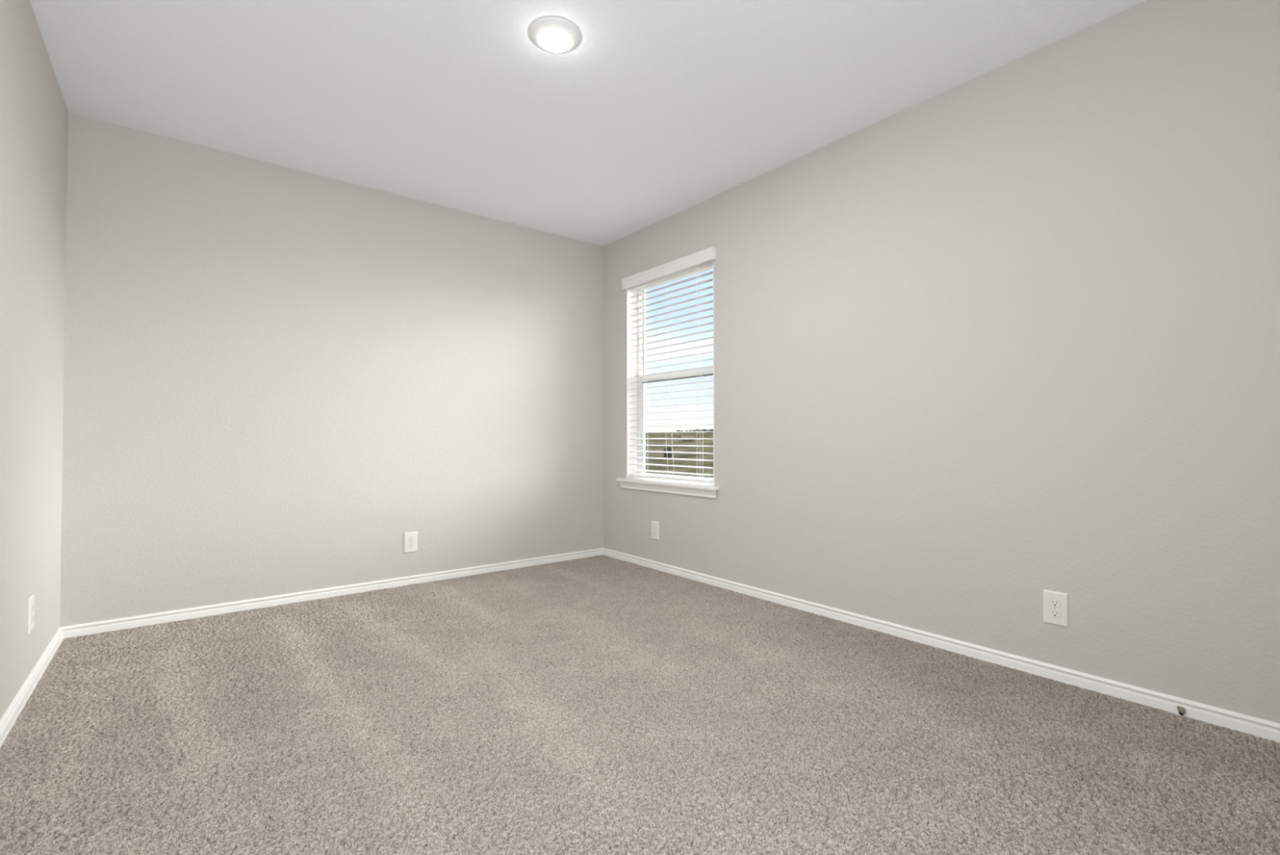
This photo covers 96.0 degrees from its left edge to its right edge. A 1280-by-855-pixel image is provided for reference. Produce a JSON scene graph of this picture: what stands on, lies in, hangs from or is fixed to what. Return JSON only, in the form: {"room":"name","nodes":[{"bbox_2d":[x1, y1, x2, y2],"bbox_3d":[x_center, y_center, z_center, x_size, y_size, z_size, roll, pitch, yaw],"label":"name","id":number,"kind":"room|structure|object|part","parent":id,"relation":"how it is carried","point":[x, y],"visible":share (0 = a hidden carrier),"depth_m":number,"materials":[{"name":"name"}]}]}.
{"room":"empty bedroom","nodes":[
{"label":"empty bedroom","id":0,"kind":"room"},
{"bbox_2d":[0,0,68,719],"bbox_3d":[-1.428,-0.278,0.994,0.150,2.640,4.150,1,-1,-39],"label":"wall","id":1,"kind":"structure","parent":0,"point":[33,111],"depth_m":2.05,"materials":[{"name":"beige paint"}]},
{"bbox_2d":[27,594,34,633],"bbox_3d":[-2.228,0.681,2.110,0.008,0.125,0.079,1,-1,-39],"label":"wall outlet","id":2,"kind":"object","parent":1,"relation":"attached to","point":[31,599],"visible":1,"depth_m":2.10,"materials":[{"name":"white plastic"}]},
{"bbox_2d":[0,626,63,746],"bbox_3d":[-1.362,0.920,1.024,0.015,0.069,4.150,1,-1,-39],"label":"baseboard","id":3,"kind":"structure","parent":1,"relation":"attached to","point":[15,708],"depth_m":2.05,"materials":[{"name":"white wood"}]},
{"bbox_2d":[59,112,603,626],"bbox_3d":[-1.523,-0.232,3.667,3.334,2.640,0.150,1,-1,-39],"label":"wall","id":4,"kind":"structure","parent":0,"point":[275,376],"depth_m":3.25,"materials":[{"name":"beige paint"}]},
{"bbox_2d":[61,547,603,638],"bbox_3d":[-1.470,0.965,3.582,3.034,0.069,0.015,1,-1,-39],"label":"baseboard","id":5,"kind":"structure","parent":4,"relation":"attached to","point":[74,630],"depth_m":3.23,"materials":[{"name":"white wood"}]},
{"bbox_2d":[404,531,417,552],"bbox_3d":[-1.437,0.721,3.617,0.079,0.125,0.008,1,-1,-39],"label":"wall outlet","id":6,"kind":"object","parent":4,"relation":"attached to","point":[410,538],"visible":1,"depth_m":3.61,"materials":[{"name":"white plastic"}]},
{"bbox_2d":[408,542,413,547],"bbox_3d":[-1.435,0.740,3.614,0.034,0.028,0.003,1,-1,-39],"label":"receptacle","id":7,"kind":"object","parent":6,"relation":"attached to","point":[410,544],"depth_m":3.61,"materials":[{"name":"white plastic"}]},
{"bbox_2d":[408,536,413,541],"bbox_3d":[-1.435,0.701,3.615,0.034,0.028,0.003,1,-1,-39],"label":"receptacle","id":8,"kind":"object","parent":6,"relation":"attached to","point":[410,538],"depth_m":3.61,"materials":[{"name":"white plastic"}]},
{"bbox_2d":[29,0,1146,246],"bbox_3d":[-0.184,-1.532,2.008,3.034,0.100,4.150,1,-1,-39],"label":"ceiling","id":9,"kind":"structure","parent":0,"point":[660,109],"depth_m":2.44,"materials":[{"name":"white paint"}]},
{"bbox_2d":[528,17,580,53],"bbox_3d":[-0.320,-1.466,2.173,0.191,0.026,0.191,1,-1,-39],"label":"recessed light","id":10,"kind":"object","parent":9,"relation":"in","point":[556,35],"visible":1,"depth_m":2.14,"materials":[{"name":"white plastic"}]},
{"bbox_2d":[0,554,1279,854],"bbox_3d":[-0.182,0.955,1.965,3.034,0.024,4.150,1,-1,-39],"label":"floor","id":11,"kind":"structure","parent":0,"point":[597,704],"depth_m":1.73,"materials":[{"name":"beige carpet"}]},
{"bbox_2d":[603,0,1279,723],"bbox_3d":[1.062,-0.246,2.978,0.150,2.640,4.150,1,-1,-39],"label":"wall","id":12,"kind":"structure","parent":0,"point":[1006,336],"depth_m":2.27,"materials":[{"name":"beige paint"}]},
{"bbox_2d":[651,520,658,539],"bbox_3d":[0.105,0.720,4.035,0.008,0.125,0.079,1,-1,-39],"label":"wall outlet","id":13,"kind":"object","parent":12,"relation":"attached to","point":[655,525],"visible":1,"depth_m":4.03,"materials":[{"name":"white plastic"}]},
{"bbox_2d":[616,477,719,497],"bbox_3d":[0.190,0.411,3.982,0.133,0.071,1.024,1,-1,-39],"label":"window sill","id":14,"kind":"structure","parent":12,"relation":"attached to","point":[654,485],"depth_m":3.88,"materials":[{"name":"white wood"}]},
{"bbox_2d":[626,259,714,486],"bbox_3d":[0.240,-0.363,4.010,0.150,1.478,0.905,1,-1,-39],"label":"window","id":15,"kind":"structure","parent":12,"relation":"in","point":[630,391],"depth_m":4.33,"materials":[{"name":"white plastic"}]},
{"bbox_2d":[621,246,715,483],"bbox_3d":[0.196,-0.379,3.969,0.103,1.476,0.941,1,-1,-39],"label":"window blind","id":16,"kind":"object","parent":15,"relation":"attached to","point":[703,259],"visible":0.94,"depth_m":3.93,"materials":[{"name":"white plastic"}]},
{"bbox_3d":[0.035,-0.353,4.208,0.055,1.393,0.002,1,-1,-39],"label":"ladder cord","id":17,"kind":"part","parent":16,"relation":"part of","materials":[{"name":"white fabric"}]},
{"bbox_3d":[0.206,-0.358,3.994,0.055,1.392,0.024,1,-1,-39],"label":"ladder cord","id":18,"kind":"part","parent":16,"relation":"part of","materials":[{"name":"white fabric"}]},
{"bbox_3d":[0.212,0.349,3.974,0.052,0.020,0.879,1,-1,-39],"label":"rail","id":19,"kind":"part","parent":16,"relation":"part of","materials":[{"name":"white plastic"}]},
{"bbox_3d":[0.390,-0.361,3.762,0.055,1.393,0.002,1,-1,-39],"label":"ladder cord","id":20,"kind":"part","parent":16,"relation":"part of","materials":[{"name":"white fabric"}]},
{"bbox_3d":[0.387,-0.357,3.717,0.003,1.399,0.003,1,-1,-39],"label":"lift cord","id":21,"kind":"part","parent":16,"relation":"part of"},
{"bbox_3d":[0.268,0.003,4.026,0.024,0.696,0.827,1,-1,-39],"label":"sash","id":22,"kind":"part","parent":15,"relation":"part of","materials":[{"name":"clear glass"}]},
{"bbox_3d":[0.272,-0.367,4.035,0.041,0.046,0.828,1,-1,-39],"label":"meeting rail","id":23,"kind":"part","parent":15,"relation":"part of","materials":[{"name":"white plastic"}]},
{"bbox_3d":[0.283,-0.714,4.050,0.030,0.695,0.829,1,-1,-39],"label":"sash","id":24,"kind":"part","parent":15,"relation":"part of","materials":[{"name":"clear glass"}]},
{"bbox_2d":[602,547,1279,742],"bbox_3d":[0.999,0.951,2.906,0.015,0.069,4.150,1,-1,-39],"label":"baseboard","id":25,"kind":"structure","parent":12,"relation":"attached to","point":[1269,730],"depth_m":2.30,"materials":[{"name":"white wood"}]},
{"bbox_2d":[1177,705,1186,715],"bbox_3d":[1.786,0.936,1.902,0.015,0.026,0.023,1,-1,-39],"label":"door stop","id":26,"kind":"object","parent":25,"relation":"attached to","point":[1182,710],"visible":1,"depth_m":1.90,"materials":[{"name":"grey metal"}]},
{"bbox_2d":[1043,589,1068,626],"bbox_3d":[1.577,0.686,2.189,0.008,0.125,0.079,1,-1,-39],"label":"wall outlet","id":27,"kind":"object","parent":12,"relation":"attached to","point":[1055,603],"visible":1,"depth_m":2.19,"materials":[{"name":"white plastic"}]},
{"bbox_2d":[1049,608,1060,617],"bbox_3d":[1.575,0.706,2.187,0.003,0.028,0.034,1,-1,-39],"label":"receptacle","id":28,"kind":"object","parent":27,"relation":"attached to","point":[1054,613],"depth_m":2.19,"materials":[{"name":"white plastic"}]},
{"bbox_2d":[1049,598,1060,607],"bbox_3d":[1.575,0.667,2.188,0.003,0.028,0.034,1,-1,-39],"label":"receptacle","id":29,"kind":"object","parent":27,"relation":"attached to","point":[1054,602],"depth_m":2.19,"materials":[{"name":"white plastic"}]},
{"label":"outside","id":30,"kind":"structure","parent":0,"visible":0},
{"bbox_2d":[645,431,713,484],"bbox_3d":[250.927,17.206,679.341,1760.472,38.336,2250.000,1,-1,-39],"label":"field","id":31,"kind":"structure","parent":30,"point":[703,434],"depth_m":400.47,"materials":[{"name":"green plant"}]},
{"bbox_2d":[663,446,673,457],"bbox_3d":[16.550,15.349,344.065,5.918,8.664,6.546,1,-1,-39],"label":"tree","id":32,"kind":"object","parent":31,"relation":"on","point":[668,449],"visible":0.83,"depth_m":342.45,"materials":[{"name":"green plant"}]},
{"bbox_2d":[681,435,695,441],"bbox_3d":[53.750,13.356,641.637,15.200,8.700,9.600,0,-1,4],"label":"house","id":33,"kind":"structure","parent":31,"relation":"on","point":[682,436],"depth_m":638.08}
]}

